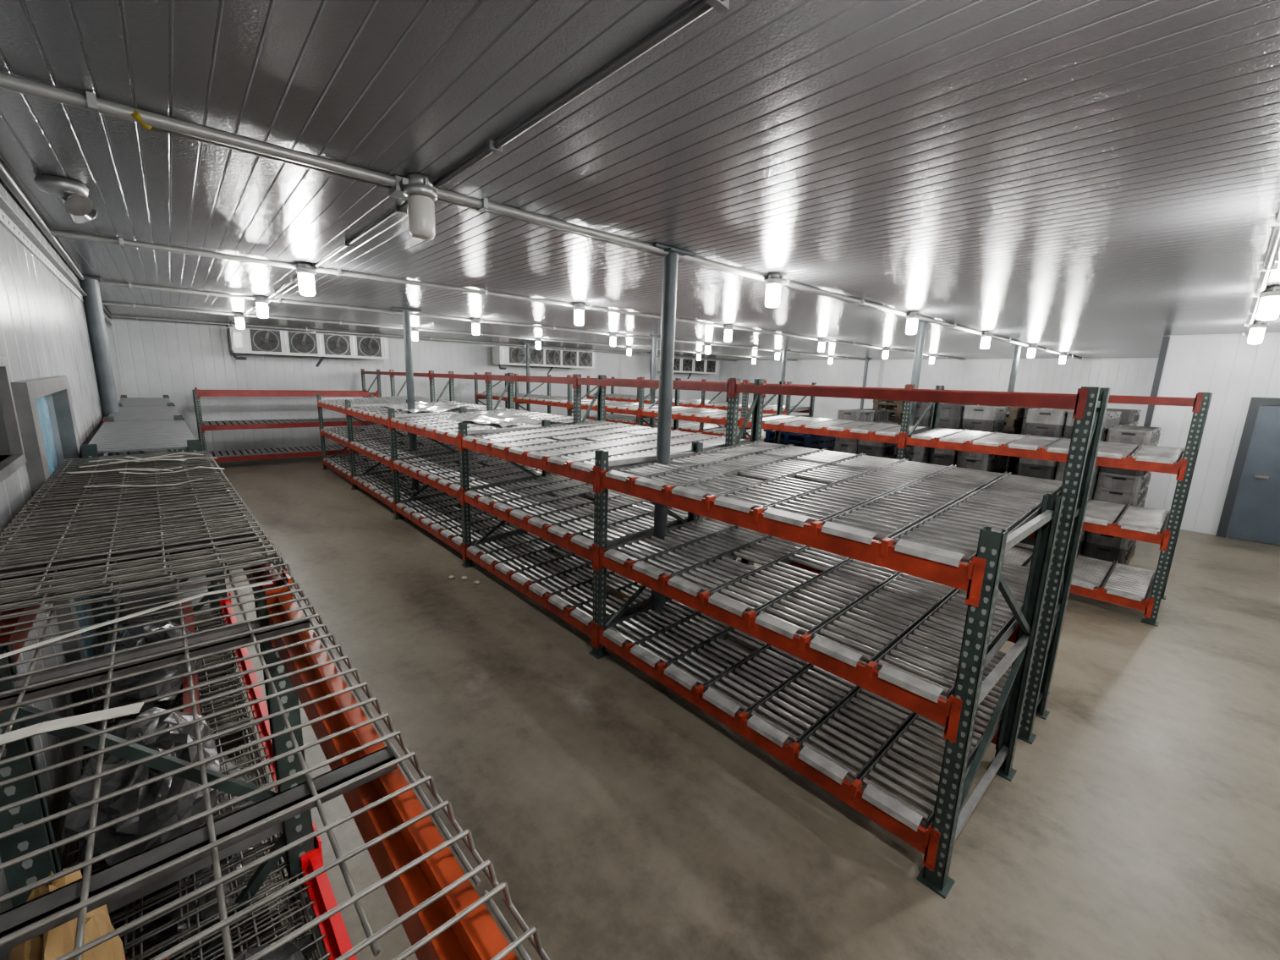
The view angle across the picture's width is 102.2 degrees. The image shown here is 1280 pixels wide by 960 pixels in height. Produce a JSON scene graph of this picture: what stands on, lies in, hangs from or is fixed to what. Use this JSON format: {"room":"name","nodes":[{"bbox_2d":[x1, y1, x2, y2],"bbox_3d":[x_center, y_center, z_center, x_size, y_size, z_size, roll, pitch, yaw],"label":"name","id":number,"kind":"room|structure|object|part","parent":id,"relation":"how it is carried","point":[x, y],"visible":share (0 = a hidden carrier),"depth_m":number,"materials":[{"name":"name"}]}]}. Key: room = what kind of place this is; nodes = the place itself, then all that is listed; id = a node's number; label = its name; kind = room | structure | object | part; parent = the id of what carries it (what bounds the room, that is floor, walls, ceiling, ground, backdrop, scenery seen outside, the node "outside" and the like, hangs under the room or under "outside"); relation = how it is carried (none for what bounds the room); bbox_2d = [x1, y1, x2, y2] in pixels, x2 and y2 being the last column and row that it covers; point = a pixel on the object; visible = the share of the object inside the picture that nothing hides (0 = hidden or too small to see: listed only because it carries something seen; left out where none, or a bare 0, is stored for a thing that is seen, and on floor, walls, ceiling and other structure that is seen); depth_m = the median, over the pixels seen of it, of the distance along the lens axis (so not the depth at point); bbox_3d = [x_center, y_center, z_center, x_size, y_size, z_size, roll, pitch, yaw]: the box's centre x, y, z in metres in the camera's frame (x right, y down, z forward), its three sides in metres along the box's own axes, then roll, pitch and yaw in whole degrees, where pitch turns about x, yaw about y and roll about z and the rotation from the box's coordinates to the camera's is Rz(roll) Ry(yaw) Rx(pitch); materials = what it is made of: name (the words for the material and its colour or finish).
{"room":"warehouse","nodes":[
{"label":"warehouse","id":0,"kind":"room"},
{"bbox_2d":[0,178,122,959],"bbox_3d":[-4.581,-0.330,4.167,0.100,3.165,20.900,-9,15,-42],"label":"wall","id":1,"kind":"structure","parent":0,"point":[44,331],"depth_m":2.81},
{"bbox_2d":[0,356,26,483],"bbox_3d":[-2.529,-0.240,1.943,0.160,0.450,0.620,-9,15,-42],"label":"frame","id":2,"kind":"object","parent":1,"relation":"attached to","point":[9,465],"visible":0.92,"depth_m":2.18,"materials":[{"name":"black plastic"}]},
{"bbox_2d":[0,195,112,328],"bbox_3d":[-4.043,-1.522,3.500,0.054,0.072,19.000,-9,15,-42],"label":"trim","id":3,"kind":"structure","parent":1,"relation":"attached to","point":[9,219],"depth_m":3.24,"materials":[{"name":"metal"}]},
{"bbox_2d":[0,161,112,318],"bbox_3d":[-4.306,-1.802,3.746,0.050,0.044,19.800,-9,15,-42],"label":"conduit","id":4,"kind":"object","parent":1,"relation":"attached to","point":[5,177],"visible":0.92,"depth_m":3.29,"materials":[{"name":"grey metal"}]},
{"bbox_2d":[10,375,103,763],"bbox_3d":[-3.372,0.463,3.083,0.071,2.100,1.670,-9,15,-42],"label":"door frame","id":5,"kind":"structure","parent":1,"relation":"attached to","point":[25,392],"depth_m":2.53,"materials":[{"name":"grey metal"}]},
{"bbox_2d":[35,395,95,693],"bbox_3d":[-3.460,0.491,3.083,0.017,2.000,1.460,-9,15,-43],"label":"curtain","id":6,"kind":"object","parent":1,"relation":"hanging from","point":[41,403],"visible":0.02,"depth_m":3.29,"materials":[{"name":"plastic"}]},
{"bbox_2d":[110,317,720,456],"bbox_3d":[-4.012,-3.052,18.081,20.800,3.165,0.100,-8,15,-41],"label":"wall","id":7,"kind":"structure","parent":0,"point":[156,359],"depth_m":13.40,"materials":[{"name":"white metal"}]},
{"bbox_2d":[0,0,1279,360],"bbox_3d":[2.768,-2.944,10.158,21.300,0.120,20.700,-8,15,-41],"label":"ceiling","id":8,"kind":"structure","parent":0,"point":[1081,178],"depth_m":2.27,"materials":[{"name":"metal"}]},
{"bbox_2d":[33,175,97,224],"bbox_3d":[-3.106,-1.515,2.795,0.213,0.185,0.385,-8,15,-41],"label":"emergency light","id":9,"kind":"object","parent":8,"relation":"attached to","point":[74,195],"visible":1,"depth_m":2.73,"materials":[{"name":"metal"}]},
{"bbox_2d":[232,312,245,329],"bbox_3d":[-7.246,-2.882,9.344,0.154,0.282,0.154,2,11,3],"label":"ceiling light","id":10,"kind":"object","parent":8,"relation":"hanging from","point":[238,316],"visible":1,"depth_m":9.30,"materials":[{"name":"glass"}]},
{"bbox_2d":[253,296,269,318],"bbox_3d":[-5.187,-2.374,7.083,0.154,0.282,0.154,2,11,3],"label":"ceiling light","id":11,"kind":"object","parent":8,"relation":"hanging from","point":[261,302],"visible":1,"depth_m":7.04,"materials":[{"name":"glass"}]},
{"bbox_2d":[294,262,316,296],"bbox_3d":[-3.094,-1.858,4.786,0.154,0.282,0.154,2,11,3],"label":"ceiling light","id":12,"kind":"object","parent":8,"relation":"hanging from","point":[305,271],"visible":0.99,"depth_m":4.74,"materials":[{"name":"glass"}]},
{"bbox_2d":[227,325,389,367],"bbox_3d":[-8.195,-3.311,13.011,3.350,0.913,0.550,-8,15,-41],"label":"evaporator fan unit","id":13,"kind":"object","parent":8,"relation":"hanging from","point":[246,340],"visible":1,"depth_m":12.65,"materials":[{"name":"white metal"}]},
{"bbox_2d":[411,327,418,340],"bbox_3d":[-4.954,-3.209,11.359,0.154,0.282,0.154,2,11,3],"label":"ceiling light","id":14,"kind":"object","parent":8,"relation":"hanging from","point":[414,331],"visible":0.97,"depth_m":11.31,"materials":[{"name":"metal"}]},
{"bbox_2d":[401,173,438,240],"bbox_3d":[-1.100,-1.367,2.599,0.154,0.282,0.154,2,11,3],"label":"ceiling light","id":15,"kind":"object","parent":8,"relation":"hanging from","point":[420,191],"visible":1,"depth_m":2.55,"materials":[{"name":"metal"}]},
{"bbox_2d":[110,314,736,361],"bbox_3d":[-3.141,-4.400,17.097,20.305,0.050,0.090,-8,15,-41],"label":"conduit","id":16,"kind":"object","parent":8,"relation":"attached to","point":[112,315],"depth_m":13.32,"materials":[{"name":"grey metal"}]},
{"bbox_2d":[101,302,796,361],"bbox_3d":[-1.054,-3.896,14.861,20.230,0.050,0.090,-8,15,-41],"label":"conduit","id":17,"kind":"object","parent":8,"relation":"attached to","point":[134,305],"depth_m":10.69,"materials":[{"name":"grey metal"}]},
{"bbox_2d":[471,318,480,335],"bbox_3d":[-2.894,-2.701,9.099,0.154,0.282,0.154,2,11,3],"label":"ceiling light","id":18,"kind":"object","parent":8,"relation":"hanging from","point":[475,322],"visible":1,"depth_m":9.05,"materials":[{"name":"metal"}]},
{"bbox_2d":[225,0,729,326],"bbox_3d":[-3.163,-2.021,4.961,0.060,0.032,20.300,-8,15,-41],"label":"conduit","id":19,"kind":"object","parent":8,"relation":"attached to","point":[702,7],"depth_m":1.74,"materials":[{"name":"grey metal"}]},
{"bbox_2d":[98,280,870,361],"bbox_3d":[1.034,-3.392,12.625,20.156,0.050,0.090,-8,15,-41],"label":"conduit","id":20,"kind":"object","parent":8,"relation":"attached to","point":[104,282],"depth_m":8.08,"materials":[{"name":"grey metal"}]},
{"bbox_2d":[49,228,965,360],"bbox_3d":[3.155,-2.880,10.353,20.080,0.050,0.090,-8,15,-41],"label":"conduit","id":21,"kind":"object","parent":8,"relation":"attached to","point":[119,241],"depth_m":5.18,"materials":[{"name":"grey metal"}]},
{"bbox_2d":[535,338,541,349],"bbox_3d":[-2.639,-3.539,13.395,0.154,0.282,0.154,2,11,3],"label":"ceiling light","id":22,"kind":"object","parent":8,"relation":"hanging from","point":[538,341],"visible":1,"depth_m":13.35,"materials":[{"name":"metal"}]},
{"bbox_2d":[0,71,1083,359],"bbox_3d":[5.158,-2.390,8.209,20.008,0.068,0.140,-8,15,-41],"label":"conduit","id":23,"kind":"object","parent":8,"relation":"attached to","point":[151,121],"depth_m":2.41,"materials":[{"name":"grey metal"}]},
{"bbox_2d":[492,344,595,374],"bbox_3d":[-3.136,-4.031,17.459,3.700,0.914,0.550,-8,15,-41],"label":"evaporator fan unit","id":24,"kind":"object","parent":8,"relation":"hanging from","point":[501,354],"visible":0.99,"depth_m":17.10,"materials":[{"name":"white metal"}]},
{"bbox_2d":[573,302,585,325],"bbox_3d":[-0.801,-2.185,6.802,0.154,0.282,0.154,2,11,3],"label":"ceiling light","id":25,"kind":"object","parent":8,"relation":"hanging from","point":[579,308],"visible":1,"depth_m":6.75,"materials":[{"name":"metal"}]},
{"bbox_2d":[609,332,616,346],"bbox_3d":[-0.579,-3.031,11.134,0.154,0.282,0.154,2,11,3],"label":"ceiling light","id":26,"kind":"object","parent":8,"relation":"hanging from","point":[612,335],"visible":1,"depth_m":11.08,"materials":[{"name":"metal"}]},
{"bbox_2d":[626,346,631,355],"bbox_3d":[-0.324,-3.869,15.430,0.154,0.282,0.154,2,11,3],"label":"ceiling light","id":27,"kind":"object","parent":8,"relation":"hanging from","point":[629,348],"visible":1,"depth_m":15.38,"materials":[{"name":"metal"}]},
{"bbox_2d":[656,356,718,379],"bbox_3d":[2.054,-4.771,22.022,3.400,0.913,0.550,-8,15,-41],"label":"evaporator fan unit","id":28,"kind":"object","parent":8,"relation":"hanging from","point":[683,365],"visible":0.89,"depth_m":21.92,"materials":[{"name":"white metal"}]},
{"bbox_2d":[696,351,701,360],"bbox_3d":[1.991,-4.198,17.465,0.154,0.282,0.154,2,11,3],"label":"ceiling light","id":29,"kind":"object","parent":8,"relation":"hanging from","point":[698,354],"visible":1,"depth_m":17.41,"materials":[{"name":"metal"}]},
{"bbox_2d":[704,342,711,354],"bbox_3d":[1.736,-3.361,13.169,0.154,0.282,0.154,2,11,3],"label":"ceiling light","id":30,"kind":"object","parent":8,"relation":"hanging from","point":[707,345],"visible":1,"depth_m":13.12,"materials":[{"name":"metal"}]},
{"bbox_2d":[724,324,733,341],"bbox_3d":[1.514,-2.515,8.837,0.154,0.282,0.154,2,11,3],"label":"ceiling light","id":31,"kind":"object","parent":8,"relation":"hanging from","point":[728,328],"visible":1,"depth_m":8.79,"materials":[{"name":"metal"}]},
{"bbox_2d":[752,356,756,363],"bbox_3d":[4.306,-4.528,19.500,0.154,0.282,0.154,2,11,3],"label":"ceiling light","id":32,"kind":"object","parent":8,"relation":"hanging from","point":[754,358],"visible":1,"depth_m":19.45,"materials":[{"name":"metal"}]},
{"bbox_2d":[764,272,783,307],"bbox_3d":[1.192,-1.694,4.614,0.154,0.282,0.154,2,11,3],"label":"ceiling light","id":33,"kind":"object","parent":8,"relation":"hanging from","point":[774,281],"visible":0.99,"depth_m":4.57,"materials":[{"name":"metal"}]},
{"bbox_2d":[774,349,780,359],"bbox_3d":[4.051,-3.691,15.205,0.154,0.282,0.154,2,11,3],"label":"ceiling light","id":34,"kind":"object","parent":8,"relation":"hanging from","point":[777,352],"visible":0.99,"depth_m":15.16,"materials":[{"name":"metal"}]},
{"bbox_2d":[818,337,826,351],"bbox_3d":[3.829,-2.845,10.873,0.154,0.282,0.154,2,11,3],"label":"ceiling light","id":35,"kind":"object","parent":8,"relation":"hanging from","point":[821,341],"visible":1,"depth_m":10.82,"materials":[{"name":"metal"}]},
{"bbox_2d":[828,355,833,363],"bbox_3d":[6.365,-4.020,17.240,0.154,0.282,0.154,2,11,3],"label":"ceiling light","id":36,"kind":"object","parent":8,"relation":"hanging from","point":[830,360],"visible":1,"depth_m":17.19,"materials":[{"name":"metal"}]},
{"bbox_2d":[882,346,889,358],"bbox_3d":[6.144,-3.175,12.908,0.154,0.282,0.154,2,11,3],"label":"ceiling light","id":37,"kind":"object","parent":8,"relation":"hanging from","point":[885,355],"visible":1,"depth_m":12.86,"materials":[{"name":"metal"}]},
{"bbox_2d":[906,311,920,334],"bbox_3d":[3.507,-2.023,6.650,0.154,0.282,0.154,2,11,3],"label":"ceiling light","id":38,"kind":"object","parent":8,"relation":"hanging from","point":[912,317],"visible":0.99,"depth_m":6.60,"materials":[{"name":"metal"}]},
{"bbox_2d":[928,353,935,363],"bbox_3d":[8.458,-3.504,14.943,0.154,0.282,0.154,2,11,3],"label":"ceiling light","id":39,"kind":"object","parent":8,"relation":"hanging from","point":[932,356],"visible":1,"depth_m":14.90,"materials":[{"name":"metal"}]},
{"bbox_2d":[980,331,993,348],"bbox_3d":[5.822,-2.353,8.685,0.154,0.282,0.154,2,11,3],"label":"ceiling light","id":40,"kind":"object","parent":8,"relation":"hanging from","point":[986,336],"visible":0.99,"depth_m":8.64,"materials":[{"name":"metal"}]},
{"bbox_2d":[1027,343,1038,357],"bbox_3d":[8.137,-2.683,10.720,0.154,0.282,0.154,2,11,3],"label":"ceiling light","id":41,"kind":"object","parent":8,"relation":"hanging from","point":[1031,350],"visible":1,"depth_m":10.68,"materials":[{"name":"metal"}]},
{"bbox_2d":[1059,351,1068,363],"bbox_3d":[10.452,-3.013,12.756,0.154,0.282,0.154,2,11,3],"label":"ceiling light","id":42,"kind":"object","parent":8,"relation":"hanging from","point":[1063,356],"visible":0.99,"depth_m":12.71,"materials":[{"name":"metal"}]},
{"bbox_2d":[1247,320,1269,344],"bbox_3d":[7.795,-1.867,6.519,0.154,0.282,0.154,2,11,3],"label":"ceiling light","id":43,"kind":"object","parent":8,"relation":"hanging from","point":[1256,333],"visible":0.95,"depth_m":6.48,"materials":[{"name":"metal"}]},
{"bbox_2d":[1241,208,1279,336],"bbox_3d":[4.468,-1.524,3.667,12.687,0.050,0.090,-8,15,-41],"label":"conduit","id":44,"kind":"object","parent":8,"relation":"attached to","point":[1270,265],"depth_m":3.69,"materials":[{"name":"grey metal"}]},
{"bbox_2d":[1256,285,1279,320],"bbox_3d":[5.480,-1.537,4.484,0.154,0.282,0.154,2,11,3],"label":"ceiling light","id":45,"kind":"object","parent":8,"relation":"hanging from","point":[1269,309],"visible":0.94,"depth_m":4.45,"materials":[{"name":"metal"}]},
{"bbox_2d":[94,449,1279,959],"bbox_3d":[2.708,0.247,10.820,21.400,0.100,20.900,-8,15,-41],"label":"floor","id":46,"kind":"structure","parent":0,"point":[620,819],"depth_m":2.88,"materials":[{"name":"concrete"}]},
{"bbox_2d":[76,275,126,455],"bbox_3d":[-6.303,-0.764,6.154,0.260,3.146,0.260,-8,15,-41],"label":"support column","id":47,"kind":"structure","parent":46,"relation":"on","point":[90,285],"depth_m":5.96,"materials":[{"name":"grey metal"}]},
{"bbox_2d":[79,395,215,632],"bbox_3d":[-6.052,-0.055,6.439,0.635,1.660,7.680,-9,15,-42],"label":"shelf rack","id":48,"kind":"object","parent":46,"relation":"on","point":[142,425],"visible":0.36,"depth_m":4.34,"materials":[{"name":"grey metal"}]},
{"bbox_2d":[0,450,549,959],"bbox_3d":[-1.289,1.070,1.462,0.657,1.660,5.160,-9,15,-42],"label":"rack","id":49,"kind":"object","parent":46,"relation":"on","point":[164,826],"visible":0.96,"depth_m":1.28,"materials":[{"name":"grey metal"}]},
{"bbox_2d":[0,702,143,745],"bbox_3d":[-0.967,0.406,0.832,0.245,0.014,0.035,-5,13,-32],"label":"strap","id":50,"kind":"object","parent":49,"relation":"on","point":[78,720],"visible":1,"depth_m":0.85,"materials":[{"name":"white plastic"}]},
{"bbox_2d":[69,468,173,473],"bbox_3d":[-2.561,-0.047,2.554,0.399,0.018,0.028,-2,12,-18],"label":"strap","id":51,"kind":"object","parent":49,"relation":"on","point":[119,469],"visible":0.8,"depth_m":2.57,"materials":[{"name":"white plastic"}]},
{"bbox_2d":[66,466,181,472],"bbox_3d":[-2.511,-0.046,2.529,0.039,0.025,0.402,11,15,40],"label":"strap","id":52,"kind":"object","parent":49,"relation":"on","point":[176,467],"visible":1,"depth_m":2.52,"materials":[{"name":"white plastic"}]},
{"bbox_2d":[79,458,184,467],"bbox_3d":[-2.680,-0.095,2.733,0.403,0.022,0.042,-8,15,-41],"label":"strap","id":53,"kind":"object","parent":49,"relation":"on","point":[156,458],"visible":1,"depth_m":2.72,"materials":[{"name":"plastic"}]},
{"bbox_2d":[89,455,182,466],"bbox_3d":[-2.722,-0.107,2.802,0.032,0.016,0.397,8,13,29],"label":"strap","id":54,"kind":"object","parent":49,"relation":"on","point":[181,455],"visible":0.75,"depth_m":2.84,"materials":[{"name":"white plastic"}]},
{"bbox_2d":[0,581,273,659],"bbox_3d":[-1.185,0.321,1.236,0.037,0.012,0.533,9,13,31],"label":"strap","id":55,"kind":"object","parent":49,"relation":"on","point":[77,632],"visible":1,"depth_m":1.20,"materials":[{"name":"white plastic"}]},
{"bbox_2d":[88,458,186,461],"bbox_3d":[-2.726,-0.107,2.811,0.399,0.018,0.046,-3,12,-25],"label":"strap","id":56,"kind":"object","parent":49,"relation":"on","point":[114,458],"visible":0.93,"depth_m":2.79,"materials":[{"name":"white plastic"}]},
{"bbox_2d":[83,477,203,487],"bbox_3d":[-2.186,0.017,2.282,0.394,0.025,0.025,-4,13,-28],"label":"strap","id":57,"kind":"object","parent":49,"relation":"on","point":[201,478],"visible":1,"depth_m":2.26,"materials":[{"name":"white plastic"}]},
{"bbox_2d":[109,452,203,462],"bbox_3d":[-2.754,-0.133,2.951,0.038,0.029,0.402,11,14,39],"label":"strap","id":58,"kind":"object","parent":49,"relation":"on","point":[178,453],"visible":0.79,"depth_m":2.99,"materials":[{"name":"white plastic"}]},
{"bbox_2d":[124,456,217,459],"bbox_3d":[-2.645,-0.126,2.915,0.402,0.026,0.045,-4,13,-27],"label":"strap","id":59,"kind":"object","parent":49,"relation":"on","point":[124,457],"visible":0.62,"depth_m":2.95,"materials":[{"name":"white plastic"}]},
{"bbox_2d":[119,466,224,474],"bbox_3d":[-2.342,-0.047,2.592,0.396,0.022,0.037,-6,13,-33],"label":"strap","id":60,"kind":"object","parent":49,"relation":"on","point":[195,467],"visible":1,"depth_m":2.57,"materials":[{"name":"white plastic"}]},
{"bbox_2d":[192,387,380,462],"bbox_3d":[-8.273,-1.318,12.394,3.620,1.705,1.140,-8,15,-41],"label":"rack","id":61,"kind":"object","parent":46,"relation":"on","point":[202,426],"visible":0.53,"depth_m":11.88,"materials":[{"name":"red metal"}]},
{"bbox_2d":[390,307,424,506],"bbox_3d":[-3.704,-1.122,8.372,0.420,3.146,0.260,-8,15,-41],"label":"support column","id":62,"kind":"structure","parent":46,"relation":"on","point":[406,313],"depth_m":8.21,"materials":[{"name":"grey metal"}]},
{"bbox_2d":[520,342,534,411],"bbox_3d":[-3.463,-2.616,16.005,0.420,3.146,0.260,-8,15,-41],"label":"support column","id":63,"kind":"structure","parent":46,"relation":"on","point":[528,387],"depth_m":15.80,"materials":[{"name":"metal"}]},
{"bbox_2d":[646,335,660,427],"bbox_3d":[0.291,-1.691,11.885,0.420,3.146,0.260,-8,15,-41],"label":"support column","id":64,"kind":"structure","parent":46,"relation":"on","point":[654,337],"depth_m":11.68,"materials":[{"name":"grey metal"}]},
{"bbox_2d":[648,352,658,396],"bbox_3d":[0.420,-3.170,19.419,0.420,3.146,0.260,-8,15,-41],"label":"support column","id":65,"kind":"structure","parent":46,"relation":"on","point":[649,353],"depth_m":19.18,"materials":[{"name":"grey metal"}]},
{"bbox_2d":[638,242,696,648],"bbox_3d":[0.185,-0.172,4.148,0.420,3.146,0.260,-8,15,-41],"label":"support column","id":66,"kind":"structure","parent":46,"relation":"on","point":[670,260],"depth_m":3.98,"materials":[{"name":"grey metal"}]},
{"bbox_2d":[586,375,816,442],"bbox_3d":[1.165,-1.764,14.763,1.140,2.230,7.680,-8,15,-41],"label":"rack","id":67,"kind":"object","parent":46,"relation":"on","point":[712,430],"visible":0.41,"depth_m":13.85,"materials":[{"name":"metal"}]},
{"bbox_2d":[316,368,1110,898],"bbox_3d":[-2.933,-0.611,8.271,2.030,2.230,15.240,-8,15,-41],"label":"rack","id":68,"kind":"object","parent":46,"relation":"on","point":[902,560],"visible":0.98,"depth_m":3.35,"materials":[{"name":"grey metal"}]},
{"bbox_2d":[779,349,791,381],"bbox_3d":[4.174,-2.244,15.299,0.420,3.146,0.260,-8,15,-41],"label":"support column","id":69,"kind":"structure","parent":46,"relation":"on","point":[784,354],"depth_m":15.03,"materials":[{"name":"grey metal"}]},
{"bbox_2d":[763,429,835,450],"bbox_3d":[3.338,-0.453,10.752,1.260,1.338,1.048,-8,15,-41],"label":"pallets","id":70,"kind":"object","parent":46,"relation":"on","point":[809,441],"visible":0.16,"depth_m":10.28,"materials":[{"name":"blue plastic"}]},
{"bbox_2d":[473,372,1212,626],"bbox_3d":[0.385,-0.986,10.689,1.120,2.230,15.240,-8,15,-41],"label":"rack","id":71,"kind":"object","parent":46,"relation":"on","point":[1126,585],"visible":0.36,"depth_m":5.73,"materials":[{"name":"metal"}]},
{"bbox_2d":[859,357,871,409],"bbox_3d":[8.057,-2.797,18.713,0.420,3.146,0.260,-8,15,-41],"label":"support column","id":72,"kind":"structure","parent":46,"relation":"on","point":[865,359],"depth_m":18.50,"materials":[{"name":"grey metal"}]},
{"bbox_2d":[834,408,901,459],"bbox_3d":[4.096,-0.339,9.170,1.249,1.771,0.840,-8,15,-41],"label":"plastic crates","id":73,"kind":"object","parent":46,"relation":"on","point":[879,449],"visible":0.24,"depth_m":8.77,"materials":[{"name":"grey plastic"}]},
{"bbox_2d":[872,399,944,421],"bbox_3d":[5.222,-0.610,10.106,1.258,2.008,1.057,-8,15,-41],"label":"wooden pallets","id":74,"kind":"object","parent":46,"relation":"on","point":[896,408],"visible":0.1,"depth_m":9.79,"materials":[{"name":"brown wood"}]},
{"bbox_2d":[905,319,930,459],"bbox_3d":[4.045,-0.765,7.765,0.420,3.146,0.260,-8,15,-41],"label":"support column","id":75,"kind":"structure","parent":46,"relation":"on","point":[921,330],"depth_m":7.53,"materials":[{"name":"grey metal"}]},
{"bbox_2d":[909,402,1015,473],"bbox_3d":[4.956,-0.217,8.212,1.249,1.953,1.260,-8,15,-41],"label":"plastic crates","id":76,"kind":"object","parent":46,"relation":"on","point":[977,418],"visible":0.19,"depth_m":7.57,"materials":[{"name":"grey plastic"}]},
{"bbox_2d":[949,403,1025,474],"bbox_3d":[6.085,-0.397,9.158,1.250,2.008,1.058,-8,15,-41],"label":"wooden pallets","id":77,"kind":"object","parent":46,"relation":"on","point":[1014,420],"visible":0.06,"depth_m":8.40,"materials":[{"name":"brown wood"}]},
{"bbox_2d":[1003,343,1021,428],"bbox_3d":[7.928,-1.319,11.179,0.420,3.146,0.260,-8,15,-41],"label":"support column","id":78,"kind":"structure","parent":46,"relation":"on","point":[1017,348],"depth_m":10.94,"materials":[{"name":"grey metal"}]},
{"bbox_2d":[1013,406,1141,475],"bbox_3d":[6.907,-0.172,8.285,1.250,1.953,1.260,-8,15,-41],"label":"plastic crates","id":79,"kind":"object","parent":46,"relation":"on","point":[1128,417],"visible":0.02,"depth_m":7.81,"materials":[{"name":"grey plastic"}]},
{"bbox_2d":[1016,407,1162,565],"bbox_3d":[6.019,0.045,7.045,1.250,1.953,1.260,-8,15,-41],"label":"plastic crates","id":80,"kind":"object","parent":46,"relation":"on","point":[1108,484],"visible":0.31,"depth_m":6.52,"materials":[{"name":"grey plastic"}]},
{"bbox_2d":[716,357,1158,431],"bbox_3d":[9.007,-2.878,19.218,0.100,3.165,15.600,-8,15,-41],"label":"wall","id":81,"kind":"structure","parent":0,"point":[1124,376],"depth_m":17.31,"materials":[{"name":"white metal"}]},
{"bbox_2d":[1143,332,1279,545],"bbox_3d":[10.333,-0.430,6.988,0.100,3.165,5.000,-8,15,-41],"label":"wall","id":82,"kind":"structure","parent":0,"point":[1235,370],"depth_m":8.24,"materials":[{"name":"white metal"}]},
{"bbox_2d":[1143,335,1170,426],"bbox_3d":[8.636,-0.827,8.808,0.080,3.140,0.080,-8,15,-41],"label":"trim","id":83,"kind":"structure","parent":82,"relation":"attached to","point":[1164,346],"depth_m":8.61,"materials":[{"name":"grey metal"}]},
{"bbox_2d":[1215,397,1279,537],"bbox_3d":[9.822,-0.054,7.498,0.066,2.200,1.600,-8,15,-41],"label":"frame","id":84,"kind":"object","parent":82,"relation":"attached to","point":[1255,403],"visible":1,"depth_m":7.99,"materials":[{"name":"grey metal"}]},
{"bbox_2d":[1225,405,1279,545],"bbox_3d":[9.797,0.003,7.489,0.125,2.070,1.400,-8,15,-41],"label":"leaf","id":85,"kind":"object","parent":82,"relation":"attached to","point":[1255,513],"depth_m":7.87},
{"bbox_3d":[9.448,-0.052,7.843,0.080,0.040,0.140,-8,15,-41],"label":"handle","id":86,"kind":"part","parent":85,"relation":"part of","materials":[{"name":"silver metal"}]}
]}

